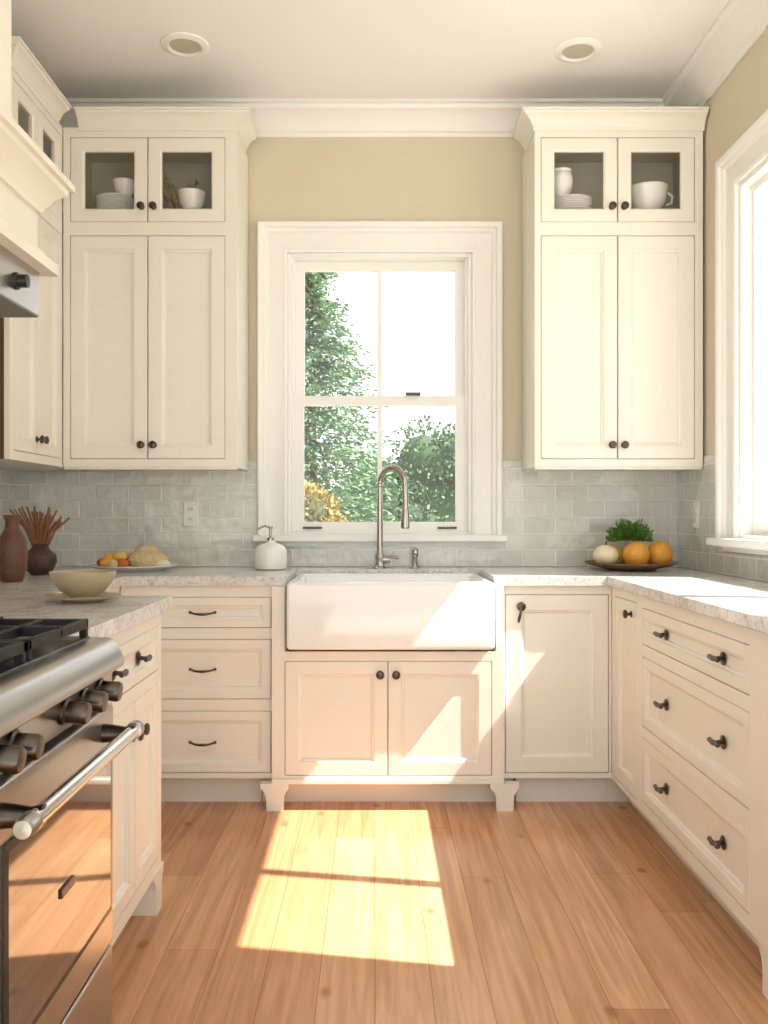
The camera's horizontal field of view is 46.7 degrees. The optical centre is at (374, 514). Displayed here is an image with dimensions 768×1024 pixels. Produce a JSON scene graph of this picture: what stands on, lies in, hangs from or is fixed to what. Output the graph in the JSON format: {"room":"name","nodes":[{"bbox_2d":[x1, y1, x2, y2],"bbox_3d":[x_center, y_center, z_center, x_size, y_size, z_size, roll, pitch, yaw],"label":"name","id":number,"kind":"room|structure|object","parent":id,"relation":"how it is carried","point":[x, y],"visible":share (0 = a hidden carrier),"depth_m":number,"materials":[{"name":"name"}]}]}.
{"room":"kitchen","nodes":[
{"label":"kitchen","id":0,"kind":"room"},
{"bbox_2d":[55,138,677,566],"bbox_3d":[-0.130,-0.365,4.210,3.080,3.030,0.160,0,0,0],"label":"wall","id":1,"kind":"structure","parent":0,"point":[290,179],"depth_m":4.13,"materials":[{"name":"paint"}]},
{"bbox_2d":[63,107,257,470],"bbox_3d":[-0.927,-0.953,3.925,0.801,1.518,0.390,0,0,0],"label":"upper cabinet","id":2,"kind":"object","parent":1,"relation":"attached to","point":[155,295],"visible":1,"depth_m":3.79,"materials":[{"name":"paint"}]},
{"bbox_2d":[95,193,133,208],"bbox_3d":[-1.140,-1.349,3.910,0.170,0.074,0.170,0,0,0],"label":"plate stack","id":3,"kind":"object","parent":2,"relation":"in","point":[103,200],"visible":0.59,"depth_m":3.84,"materials":[{"name":"white ceramic"}]},
{"bbox_2d":[113,177,133,196],"bbox_3d":[-1.100,-1.427,3.910,0.100,0.075,0.100,0,0,0],"label":"serving bowl","id":4,"kind":"object","parent":3,"relation":"on","point":[122,185],"visible":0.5,"depth_m":3.88,"materials":[{"name":"white ceramic"}]},
{"bbox_2d":[163,169,198,208],"bbox_3d":[-0.881,-1.430,3.986,0.188,0.236,0.075,0,0,0],"label":"leaf sprig","id":5,"kind":"object","parent":2,"relation":"in","point":[166,178],"visible":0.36,"depth_m":3.98,"materials":[{"name":"brown plant"}]},
{"bbox_2d":[178,188,205,208],"bbox_3d":[-0.800,-1.359,3.890,0.124,0.095,0.124,0,0,0],"label":"serving bowl","id":6,"kind":"object","parent":2,"relation":"in","point":[189,198],"visible":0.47,"depth_m":3.85,"materials":[{"name":"white ceramic"}]},
{"bbox_2d":[16,461,677,565],"bbox_3d":[-0.130,-0.006,4.125,3.080,0.488,0.008,0,0,0],"label":"tiled wall","id":7,"kind":"structure","parent":1,"relation":"attached to","point":[551,518],"depth_m":4.12,"materials":[{"name":"grey tile"}]},
{"bbox_2d":[183,501,198,525],"bbox_3d":[-0.852,-0.005,4.116,0.072,0.116,0.010,0,0,0],"label":"electrical outlet","id":8,"kind":"object","parent":7,"relation":"attached to","point":[190,508],"visible":1,"depth_m":4.12,"materials":[{"name":"plastic"}]},
{"bbox_2d":[187,505,193,511],"bbox_3d":[-0.852,-0.029,4.114,0.032,0.030,0.004,0,0,0],"label":"socket","id":9,"kind":"object","parent":8,"relation":"attached to","point":[190,508],"depth_m":4.11,"materials":[{"name":"plastic"}]},
{"bbox_2d":[187,516,193,521],"bbox_3d":[-0.852,0.019,4.114,0.032,0.030,0.004,0,0,0],"label":"socket","id":10,"kind":"object","parent":8,"relation":"attached to","point":[189,518],"depth_m":4.11,"materials":[{"name":"plastic"}]},
{"bbox_2d":[259,542,499,545],"bbox_3d":[0.022,0.134,4.122,1.115,0.022,0.015,0,0,0],"label":"apron","id":11,"kind":"object","parent":1,"relation":"attached to","point":[281,543],"visible":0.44,"depth_m":4.11,"materials":[{"name":"paint"}]},
{"bbox_2d":[288,253,471,534],"bbox_3d":[0.022,-0.560,4.208,0.855,1.310,0.164,0,0,0],"label":"window","id":12,"kind":"structure","parent":1,"relation":"in","point":[298,256],"depth_m":4.16,"materials":[{"name":"paint"}]},
{"bbox_2d":[292,258,295,531],"bbox_3d":[-0.381,-0.560,4.195,0.012,1.274,0.090,0,0,0],"label":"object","id":13,"kind":"object","parent":12,"relation":"attached to","point":[293,259],"visible":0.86,"depth_m":4.15,"materials":[{"name":"paint"}]},
{"bbox_2d":[303,527,321,528],"bbox_3d":[-0.292,0.060,4.155,0.090,0.010,0.010,0,0,0],"label":"lift","id":14,"kind":"object","parent":12,"relation":"attached to","point":[303,527],"visible":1,"depth_m":4.15,"materials":[{"name":"grey metal"}]},
{"bbox_2d":[405,392,420,395],"bbox_3d":[0.177,-0.564,4.150,0.070,0.014,0.030,0,0,0],"label":"sash lock","id":15,"kind":"object","parent":12,"relation":"attached to","point":[406,393],"visible":1,"depth_m":4.14,"materials":[{"name":"grey metal"}]},
{"bbox_2d":[438,527,456,528],"bbox_3d":[0.337,0.060,4.155,0.090,0.010,0.010,0,0,0],"label":"lift","id":16,"kind":"object","parent":12,"relation":"attached to","point":[438,527],"visible":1,"depth_m":4.15,"materials":[{"name":"grey metal"}]},
{"bbox_2d":[464,258,467,531],"bbox_3d":[0.426,-0.560,4.195,0.012,1.274,0.090,0,0,0],"label":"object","id":17,"kind":"object","parent":12,"relation":"attached to","point":[466,259],"visible":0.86,"depth_m":4.15,"materials":[{"name":"paint"}]},
{"bbox_2d":[292,531,467,534],"bbox_3d":[0.022,0.086,4.225,0.819,0.018,0.190,0,0,0],"label":"sill","id":18,"kind":"structure","parent":1,"relation":"attached to","point":[294,532],"depth_m":4.13,"materials":[{"name":"paint"}]},
{"bbox_2d":[252,535,507,541],"bbox_3d":[0.022,0.107,4.092,1.165,0.032,0.074,0,0,0],"label":"stool","id":19,"kind":"object","parent":1,"relation":"attached to","point":[255,538],"visible":0.89,"depth_m":4.05,"materials":[{"name":"paint"}]},
{"bbox_2d":[257,221,502,534],"bbox_3d":[0.022,-0.618,4.107,1.127,1.466,0.045,0,0,0],"label":"window frame","id":20,"kind":"structure","parent":1,"relation":"attached to","point":[275,239],"depth_m":4.11,"materials":[{"name":"paint"}]},
{"bbox_2d":[513,107,708,470],"bbox_3d":[1.010,-0.953,3.925,0.780,1.518,0.390,0,0,0],"label":"upper cabinet","id":21,"kind":"object","parent":1,"relation":"attached to","point":[612,291],"visible":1,"depth_m":3.79,"materials":[{"name":"paint"}]},
{"bbox_2d":[554,194,592,208],"bbox_3d":[0.860,-1.344,3.910,0.190,0.064,0.190,0,0,0],"label":"plate stack","id":22,"kind":"object","parent":21,"relation":"in","point":[570,201],"visible":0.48,"depth_m":3.83,"materials":[{"name":"white ceramic"}]},
{"bbox_2d":[554,167,572,197],"bbox_3d":[0.815,-1.442,3.900,0.104,0.128,0.104,0,0,0],"label":"ceramic vase","id":23,"kind":"object","parent":22,"relation":"on","point":[563,178],"visible":0.66,"depth_m":3.86,"materials":[{"name":"white ceramic"}]},
{"bbox_2d":[631,181,673,208],"bbox_3d":[1.200,-1.375,3.920,0.179,0.125,0.179,0,0,-40],"label":"cup","id":24,"kind":"object","parent":21,"relation":"in","point":[649,194],"visible":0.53,"depth_m":3.86,"materials":[{"name":"white ceramic"}]},
{"bbox_2d":[11,0,728,97],"bbox_3d":[-0.160,-1.955,1.995,3.340,0.150,4.590,0,0,0],"label":"ceiling","id":25,"kind":"structure","parent":0,"point":[88,48],"depth_m":3.56,"materials":[{"name":"paint"}]},
{"bbox_2d":[160,32,208,57],"bbox_3d":[-0.760,-1.875,3.560,0.192,0.011,0.192,0,0,0],"label":"recessed light","id":26,"kind":"object","parent":25,"relation":"in","point":[179,44],"visible":1,"depth_m":3.55,"materials":[{"name":"paint"}]},
{"bbox_2d":[554,37,601,62],"bbox_3d":[0.820,-1.875,3.600,0.192,0.011,0.192,0,0,0],"label":"recessed light","id":27,"kind":"object","parent":25,"relation":"in","point":[576,50],"visible":1,"depth_m":3.59,"materials":[{"name":"paint"}]},
{"bbox_2d":[112,778,767,1023],"bbox_3d":[-0.160,1.210,1.995,3.340,0.120,4.590,0,0,0],"label":"floor","id":28,"kind":"structure","parent":0,"point":[303,912],"depth_m":2.51,"materials":[{"name":"brown wood"}]},
{"bbox_2d":[0,617,144,1023],"bbox_3d":[-0.842,0.672,1.403,0.816,0.956,0.631,0,0,0],"label":"gas range","id":29,"kind":"object","parent":28,"relation":"on","point":[60,740],"visible":1,"depth_m":1.40,"materials":[{"name":"silver metal"}]},
{"bbox_2d":[0,636,89,676],"bbox_3d":[-0.892,0.238,1.403,0.695,0.014,0.603,0,0,0],"label":"cooktop","id":30,"kind":"object","parent":29,"relation":"in","point":[17,664],"depth_m":1.48,"materials":[{"name":"metal"}]},
{"bbox_2d":[104,587,120,592],"bbox_3d":[-1.330,0.714,3.379,0.656,0.872,1.478,0,0,0],"label":"base cabinet","id":31,"kind":"object","parent":28,"relation":"on","point":[116,590],"visible":0.02,"depth_m":3.44,"materials":[{"name":"paint"}]},
{"bbox_2d":[0,567,767,636],"bbox_3d":[-0.130,0.258,2.211,3.062,0.036,3.821,0,0,0],"label":"countertop","id":32,"kind":"structure","parent":31,"relation":"on","point":[743,602],"depth_m":3.17,"materials":[{"name":"stone"}]},
{"bbox_2d":[0,515,27,582],"bbox_3d":[-1.305,0.120,3.200,0.108,0.240,0.108,0,0,0],"label":"vase","id":33,"kind":"object","parent":32,"relation":"on","point":[13,543],"visible":1,"depth_m":3.16,"materials":[{"name":"ceramic"}]},
{"bbox_2d":[9,506,69,574],"bbox_3d":[-1.356,0.102,3.598,0.232,0.275,0.135,0,0,0],"label":"vase","id":34,"kind":"object","parent":32,"relation":"on","point":[42,560],"visible":0.96,"depth_m":3.57,"materials":[{"name":"ceramic"}]},
{"bbox_2d":[44,569,120,602],"bbox_3d":[-0.810,0.198,2.470,0.206,0.084,0.206,0,0,0],"label":"bowl","id":35,"kind":"object","parent":32,"relation":"on","point":[79,585],"visible":1,"depth_m":2.42,"materials":[{"name":"beige ceramic"}]},
{"bbox_2d":[90,545,177,571],"bbox_3d":[-1.040,0.185,3.850,0.372,0.110,0.372,0,0,0],"label":"platter","id":36,"kind":"object","parent":32,"relation":"on","point":[145,558],"visible":1,"depth_m":3.79,"materials":[{"name":"white ceramic"}]},
{"bbox_2d":[254,525,286,569],"bbox_3d":[-0.460,0.141,3.920,0.148,0.197,0.148,0,0,0],"label":"soap dispenser","id":37,"kind":"object","parent":32,"relation":"on","point":[270,555],"visible":1,"depth_m":3.86,"materials":[{"name":"white ceramic"}]},
{"bbox_2d":[254,540,286,569],"bbox_3d":[-0.460,0.176,3.920,0.148,0.128,0.148,0,0,0],"label":"bottle","id":38,"kind":"object","parent":37,"relation":"attached to","point":[270,555],"depth_m":3.86,"materials":[{"name":"white ceramic"}]},
{"bbox_2d":[287,574,493,649],"bbox_3d":[0.059,0.388,3.665,0.799,0.261,0.520,0,0,0],"label":"farmhouse sink","id":39,"kind":"object","parent":32,"relation":"in","point":[325,611],"visible":1,"depth_m":3.40,"materials":[{"name":"white ceramic"}]},
{"bbox_2d":[373,464,409,568],"bbox_3d":[0.080,0.008,3.957,0.193,0.464,0.076,0,0,35],"label":"gooseneck faucet","id":40,"kind":"object","parent":32,"relation":"on","point":[380,558],"visible":1,"depth_m":3.97,"materials":[{"name":"silver metal"}]},
{"bbox_2d":[411,548,418,568],"bbox_3d":[0.180,0.194,3.982,0.040,0.093,0.077,0,0,0],"label":"soap pump","id":41,"kind":"object","parent":32,"relation":"on","point":[414,550],"visible":1,"depth_m":3.99,"materials":[{"name":"silver metal"}]},
{"bbox_2d":[585,518,677,570],"bbox_3d":[1.120,0.125,3.900,0.392,0.230,0.392,0,0,0],"label":"fruit platter","id":42,"kind":"object","parent":32,"relation":"on","point":[636,556],"visible":1,"depth_m":3.85,"materials":[{"name":"orange food"}]},
{"bbox_2d":[108,613,163,945],"bbox_3d":[-1.129,0.714,2.190,1.058,0.872,0.890,0,0,0],"label":"base cabinet","id":43,"kind":"object","parent":28,"relation":"on","point":[138,866],"visible":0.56,"depth_m":2.37,"materials":[{"name":"paint"}]},
{"bbox_2d":[121,586,271,801],"bbox_3d":[-0.702,0.714,3.789,0.597,0.872,0.657,0,0,0],"label":"base cabinet","id":44,"kind":"object","parent":28,"relation":"on","point":[216,641],"visible":0.75,"depth_m":3.50,"materials":[{"name":"paint"}]},
{"bbox_2d":[260,585,518,810],"bbox_3d":[0.054,0.714,3.776,1.012,0.872,0.683,0,0,0],"label":"base cabinet","id":45,"kind":"object","parent":28,"relation":"on","point":[348,725],"visible":0.96,"depth_m":3.47,"materials":[{"name":"paint"}]},
{"bbox_2d":[504,586,610,801],"bbox_3d":[0.717,0.714,3.791,0.425,0.872,0.655,0,0,0],"label":"base cabinet","id":46,"kind":"object","parent":28,"relation":"on","point":[557,639],"visible":0.93,"depth_m":3.51,"materials":[{"name":"paint"}]},
{"bbox_2d":[607,587,767,998],"bbox_3d":[1.149,0.714,3.079,0.498,0.872,2.078,0,0,0],"label":"base cabinet","id":47,"kind":"object","parent":28,"relation":"on","point":[689,689],"visible":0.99,"depth_m":2.58,"materials":[{"name":"paint"}]},
{"bbox_2d":[681,28,767,581],"bbox_3d":[1.460,-0.365,1.995,0.100,3.030,4.590,0,0,0],"label":"wall","id":48,"kind":"structure","parent":0,"point":[741,99],"depth_m":3.69,"materials":[{"name":"paint"}]},
{"bbox_2d":[59,0,767,137],"bbox_3d":[-0.130,-1.815,1.919,3.078,0.129,4.419,0,0,0],"label":"crown molding","id":49,"kind":"structure","parent":48,"relation":"attached to","point":[741,23],"depth_m":4.03,"materials":[{"name":"paint"}]},
{"bbox_2d":[678,454,767,581],"bbox_3d":[1.405,-0.006,2.510,0.008,0.488,3.221,0,0,0],"label":"wall tile","id":50,"kind":"structure","parent":48,"relation":"attached to","point":[693,485],"depth_m":3.78,"materials":[{"name":"grey tile"}]},
{"bbox_2d":[692,502,698,527],"bbox_3d":[1.396,0.000,3.880,0.010,0.116,0.072,0,0,0],"label":"electrical outlet","id":51,"kind":"object","parent":50,"relation":"attached to","point":[695,505],"visible":1,"depth_m":3.87,"materials":[{"name":"plastic"}]},
{"bbox_2d":[706,538,767,550],"bbox_3d":[1.372,0.107,2.720,0.074,0.032,1.750,0,0,0],"label":"stool","id":52,"kind":"object","parent":48,"relation":"attached to","point":[751,544],"visible":0.94,"depth_m":3.28,"materials":[{"name":"paint"}]},
{"bbox_2d":[715,109,767,538],"bbox_3d":[1.387,-0.650,2.720,0.045,1.531,1.712,0,0,0],"label":"window frame","id":53,"kind":"structure","parent":48,"relation":"attached to","point":[750,150],"depth_m":3.49,"materials":[{"name":"paint"}]},
{"bbox_2d":[723,547,767,555],"bbox_3d":[1.401,0.134,2.720,0.015,0.022,1.700,0,0,0],"label":"apron","id":54,"kind":"object","parent":48,"relation":"attached to","point":[737,550],"visible":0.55,"depth_m":3.34,"materials":[{"name":"paint"}]},
{"bbox_2d":[739,158,767,538],"bbox_3d":[1.458,-0.593,2.729,0.104,1.375,1.422,0,0,0],"label":"window","id":55,"kind":"structure","parent":48,"relation":"in","point":[761,170],"depth_m":3.42,"materials":[{"name":"paint"}]},
{"bbox_2d":[752,173,767,535],"bbox_3d":[1.468,-0.593,2.981,0.035,1.339,0.882,0,0,0],"label":"casement","id":56,"kind":"object","parent":55,"relation":"attached to","point":[759,527],"visible":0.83,"depth_m":3.40,"materials":[{"name":"paint"}]},
{"bbox_2d":[742,535,767,539],"bbox_3d":[1.475,0.086,2.720,0.130,0.018,1.404,0,0,0],"label":"sill","id":57,"kind":"structure","parent":48,"relation":"attached to","point":[754,537],"depth_m":3.31,"materials":[{"name":"paint"}]},
{"bbox_3d":[-1.750,-0.365,1.995,0.160,3.030,4.590,0,0,0],"label":"wall","id":58,"kind":"structure","parent":0,"visible":0},
{"bbox_2d":[0,469,15,533],"bbox_3d":[-1.665,-0.106,2.211,0.008,0.688,3.821,0,0,0],"label":"wall","id":59,"kind":"structure","parent":58,"relation":"attached to","point":[7,477],"depth_m":4.01,"materials":[{"name":"grey tile"}]},
{"bbox_2d":[0,36,82,470],"bbox_3d":[-1.465,-0.958,3.645,0.390,1.508,0.930,0,0,0],"label":"upper cabinet","id":60,"kind":"object","parent":59,"relation":"attached to","point":[31,349],"visible":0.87,"depth_m":3.51,"materials":[{"name":"paint"}]},
{"bbox_2d":[0,0,74,317],"bbox_3d":[-1.159,-1.143,1.400,1.019,1.471,1.060,0,0,0],"label":"range hood","id":61,"kind":"object","parent":58,"relation":"attached to","point":[30,182],"visible":1,"depth_m":1.77,"materials":[{"name":"paint"}]},
{"label":"outside","id":62,"kind":"structure","parent":0,"visible":0},
{"bbox_3d":[0.000,1.450,32.750,120.000,0.200,54.500,0,0,0],"label":"lawn","id":63,"kind":"structure","parent":62,"visible":0},
{"bbox_2d":[304,479,350,521],"bbox_3d":[-0.505,0.523,7.412,0.966,1.653,1.165,0,0,-37],"label":"flowering shrub","id":64,"kind":"object","parent":63,"relation":"on","point":[318,507],"visible":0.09,"depth_m":7.12,"materials":[{"name":"yellow plant"}]},
{"bbox_2d":[304,272,415,521],"bbox_3d":[-0.625,-0.983,9.990,3.216,4.665,3.072,0,0,0],"label":"conifer tree","id":65,"kind":"object","parent":63,"relation":"on","point":[316,319],"visible":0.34,"depth_m":9.85,"materials":[{"name":"green plant"}]},
{"bbox_2d":[334,455,397,521],"bbox_3d":[-0.099,0.190,14.907,2.249,2.437,2.048,0,0,-31],"label":"round tree","id":66,"kind":"object","parent":63,"relation":"on","point":[384,462],"visible":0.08,"depth_m":14.29,"materials":[{"name":"green plant"}]},
{"bbox_2d":[365,415,454,521],"bbox_3d":[0.915,-0.054,13.062,2.296,2.808,2.406,0,0,0],"label":"round tree","id":67,"kind":"object","parent":63,"relation":"on","point":[431,458],"visible":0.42,"depth_m":12.46,"materials":[{"name":"green plant"}]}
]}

